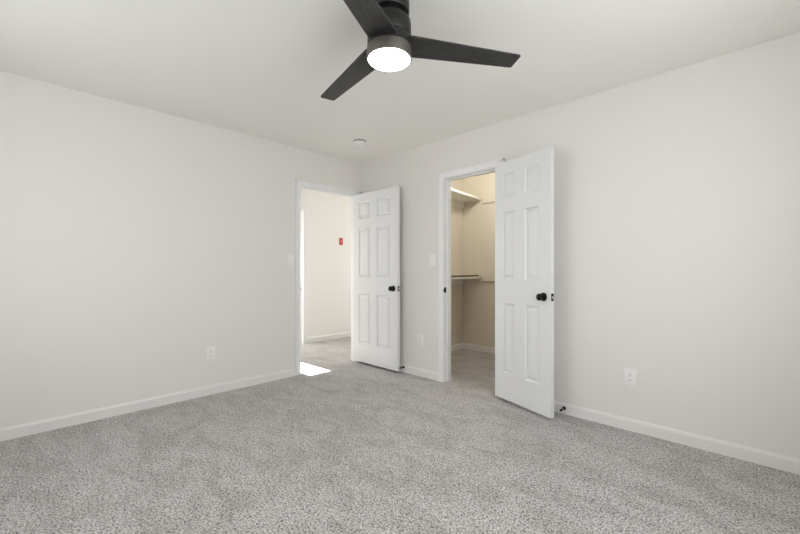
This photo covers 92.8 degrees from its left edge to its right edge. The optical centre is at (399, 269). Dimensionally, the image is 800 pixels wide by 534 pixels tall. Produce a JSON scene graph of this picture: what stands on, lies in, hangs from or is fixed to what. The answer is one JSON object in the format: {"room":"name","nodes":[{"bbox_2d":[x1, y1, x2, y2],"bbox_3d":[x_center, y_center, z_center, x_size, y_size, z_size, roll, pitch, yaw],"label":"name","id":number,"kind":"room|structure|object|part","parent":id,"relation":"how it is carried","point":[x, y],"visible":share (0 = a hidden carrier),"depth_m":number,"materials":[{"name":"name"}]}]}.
{"room":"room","nodes":[
{"label":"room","id":0,"kind":"room"},
{"bbox_2d":[0,71,360,428],"bbox_3d":[-0.883,-0.093,4.390,0.115,2.440,6.530,0,0,44],"label":"wall","id":1,"kind":"structure","parent":0,"point":[136,241],"depth_m":3.04,"materials":[{"name":"white paint"}]},
{"bbox_2d":[0,368,295,441],"bbox_3d":[-2.070,1.085,3.077,0.013,0.083,2.751,0,0,44],"label":"baseboard","id":2,"kind":"structure","parent":1,"relation":"attached to","point":[12,432],"depth_m":3.01,"materials":[{"name":"white paint"}]},
{"bbox_2d":[206,346,214,360],"bbox_3d":[-1.713,0.756,3.447,0.009,0.122,0.079,0,0,44],"label":"wall outlet","id":3,"kind":"object","parent":1,"relation":"attached to","point":[210,351],"visible":1,"depth_m":3.44,"materials":[{"name":"white plastic"}]},
{"bbox_2d":[288,254,294,265],"bbox_3d":[-1.145,-0.108,4.026,0.016,0.122,0.079,0,0,44],"label":"light switch","id":4,"kind":"object","parent":1,"relation":"attached to","point":[291,257],"visible":1,"depth_m":4.03,"materials":[{"name":"white plastic"}]},
{"bbox_2d":[296,179,361,375],"bbox_3d":[-0.841,0.079,4.433,0.149,2.097,0.907,0,0,44],"label":"door frame","id":5,"kind":"structure","parent":1,"relation":"attached to","point":[300,184],"depth_m":4.10,"materials":[{"name":"white paint"}]},
{"bbox_2d":[301,188,350,337],"bbox_3d":[-1.909,-0.093,5.472,0.115,2.440,6.410,0,0,44],"label":"wall","id":6,"kind":"structure","parent":0,"point":[328,214],"depth_m":6.15,"materials":[{"name":"white paint"}]},
{"bbox_2d":[301,206,306,343],"bbox_3d":[-1.859,0.079,5.524,0.149,2.097,1.091,0,0,44],"label":"door frame","id":7,"kind":"structure","parent":6,"relation":"attached to","point":[303,209],"depth_m":5.84,"materials":[{"name":"white paint"}]},
{"bbox_2d":[307,331,350,342],"bbox_3d":[-1.863,1.085,5.427,0.013,0.083,6.410,0,0,44],"label":"baseboard","id":8,"kind":"structure","parent":6,"relation":"attached to","point":[343,334],"depth_m":6.15,"materials":[{"name":"white paint"}]},
{"bbox_2d":[354,186,399,370],"bbox_3d":[-0.285,0.093,4.395,0.774,2.004,0.153,0,0,44],"label":"door","id":9,"kind":"structure","parent":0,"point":[376,213],"depth_m":4.36,"materials":[{"name":"white paint"}]},
{"bbox_3d":[-0.095,0.203,4.145,0.065,0.065,0.059,0,0,44],"label":"knob","id":10,"kind":"part","parent":9,"relation":"part of","materials":[{"name":"black metal"}]},
{"bbox_2d":[0,336,799,533],"bbox_3d":[-0.867,1.187,4.396,8.900,0.120,7.000,0,0,44],"label":"floor","id":11,"kind":"structure","parent":0,"point":[342,445],"depth_m":2.16,"materials":[{"name":"grey carpet"}]},
{"bbox_2d":[0,0,799,177],"bbox_3d":[-0.867,-1.388,4.396,8.900,0.150,7.000,0,0,44],"label":"ceiling","id":12,"kind":"structure","parent":0,"point":[263,69],"depth_m":2.33,"materials":[{"name":"white paint"}]},
{"bbox_2d":[353,139,365,145],"bbox_3d":[-0.409,-1.294,3.877,0.128,0.038,0.128,0,0,44],"label":"smoke detector","id":13,"kind":"object","parent":12,"relation":"attached to","point":[360,142],"visible":1,"depth_m":3.84,"materials":[{"name":"grey plastic"}]},
{"bbox_2d":[321,0,520,100],"bbox_3d":[-0.155,-1.165,1.913,1.090,0.296,1.158,0,0,44],"label":"ceiling fan","id":14,"kind":"object","parent":12,"relation":"hanging from","point":[386,24],"visible":1,"depth_m":1.84,"materials":[{"name":"grey metal"}]},
{"bbox_3d":[-0.274,-1.088,2.150,0.148,0.009,0.600,-6,1,-38],"label":"blade","id":15,"kind":"part","parent":14,"relation":"part of","materials":[{"name":"black wood"}]},
{"bbox_3d":[-0.172,-1.094,1.527,0.148,0.009,0.600,5,4,19],"label":"blade","id":16,"kind":"part","parent":14,"relation":"part of","materials":[{"name":"black wood"}]},
{"bbox_3d":[0.303,-1.088,1.916,0.600,0.009,0.148,3,-5,-8],"label":"blade","id":17,"kind":"part","parent":14,"relation":"part of","materials":[{"name":"black wood"}]},
{"bbox_2d":[451,178,462,345],"bbox_3d":[0.445,-0.093,4.947,0.099,2.440,1.413,0,0,37],"label":"wall","id":18,"kind":"structure","parent":0,"point":[456,213],"depth_m":5.33,"materials":[{"name":"beige paint"}]},
{"bbox_2d":[451,188,480,208],"bbox_3d":[0.644,-0.943,4.875,0.303,0.130,1.256,0,0,37],"label":"closet shelf","id":19,"kind":"object","parent":18,"relation":"attached to","point":[458,198],"visible":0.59,"depth_m":5.15,"materials":[{"name":"white paint"}]},
{"bbox_2d":[451,275,480,284],"bbox_3d":[0.644,0.132,4.875,0.303,0.130,1.256,0,0,37],"label":"closet shelf","id":20,"kind":"object","parent":18,"relation":"attached to","point":[455,279],"visible":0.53,"depth_m":5.09,"materials":[{"name":"white paint"}]},
{"bbox_3d":[0.715,0.078,4.786,0.022,0.022,1.200,0,0,37],"label":"rail","id":21,"kind":"part","parent":20,"relation":"part of","materials":[{"name":"brown metal"}]},
{"bbox_2d":[463,172,494,347],"bbox_3d":[1.613,-0.093,4.851,2.080,2.440,0.100,0,0,44],"label":"wall","id":22,"kind":"structure","parent":0,"point":[478,218],"depth_m":5.28,"materials":[{"name":"beige paint"}]},
{"bbox_2d":[451,343,494,353],"bbox_3d":[1.108,1.085,4.332,1.880,0.083,1.351,0,0,44],"label":"baseboard","id":23,"kind":"structure","parent":22,"relation":"attached to","point":[460,346],"depth_m":5.28,"materials":[{"name":"white paint"}]},
{"bbox_2d":[361,32,799,458],"bbox_3d":[1.063,-0.093,3.296,4.200,2.440,0.115,0,0,44],"label":"wall","id":24,"kind":"structure","parent":0,"point":[677,192],"depth_m":2.50,"materials":[{"name":"white paint"}]},
{"bbox_2d":[400,364,437,380],"bbox_3d":[-0.042,1.085,4.282,1.212,0.083,0.013,0,0,44],"label":"baseboard","id":25,"kind":"structure","parent":24,"relation":"attached to","point":[419,372],"depth_m":4.03,"materials":[{"name":"white paint"}]},
{"bbox_2d":[418,334,423,345],"bbox_3d":[0.218,0.741,4.032,0.079,0.122,0.009,0,0,44],"label":"wall outlet","id":26,"kind":"object","parent":24,"relation":"attached to","point":[420,336],"visible":1,"depth_m":4.03,"materials":[{"name":"white plastic"}]},
{"bbox_2d":[430,253,435,264],"bbox_3d":[0.334,-0.108,3.914,0.079,0.122,0.016,0,0,44],"label":"light switch","id":27,"kind":"object","parent":24,"relation":"attached to","point":[432,256],"visible":1,"depth_m":3.91,"materials":[{"name":"white plastic"}]},
{"bbox_2d":[438,158,504,381],"bbox_3d":[0.701,0.072,3.649,0.736,2.109,0.149,0,0,44],"label":"door frame","id":28,"kind":"structure","parent":24,"relation":"attached to","point":[445,178],"depth_m":3.84,"materials":[{"name":"white paint"}]},
{"bbox_2d":[495,146,553,418],"bbox_3d":[0.995,0.091,3.096,0.153,2.018,0.623,0,0,-27],"label":"door","id":29,"kind":"structure","parent":24,"relation":"in","point":[524,185],"depth_m":3.04,"materials":[{"name":"white paint"}]},
{"bbox_3d":[1.059,0.203,2.865,0.059,0.065,0.065,0,0,-28],"label":"knob","id":30,"kind":"part","parent":29,"relation":"part of","materials":[{"name":"black metal"}]},
{"bbox_2d":[624,368,636,386],"bbox_3d":[1.615,0.753,2.673,0.079,0.122,0.009,0,0,44],"label":"wall outlet","id":31,"kind":"object","parent":24,"relation":"attached to","point":[630,375],"visible":1,"depth_m":2.67,"materials":[{"name":"white plastic"}]},
{"bbox_2d":[554,400,799,474],"bbox_3d":[1.686,1.085,2.601,2.137,0.083,0.013,0,0,44],"label":"baseboard","id":32,"kind":"structure","parent":24,"relation":"attached to","point":[757,456],"depth_m":2.44,"materials":[{"name":"white paint"}]}
]}

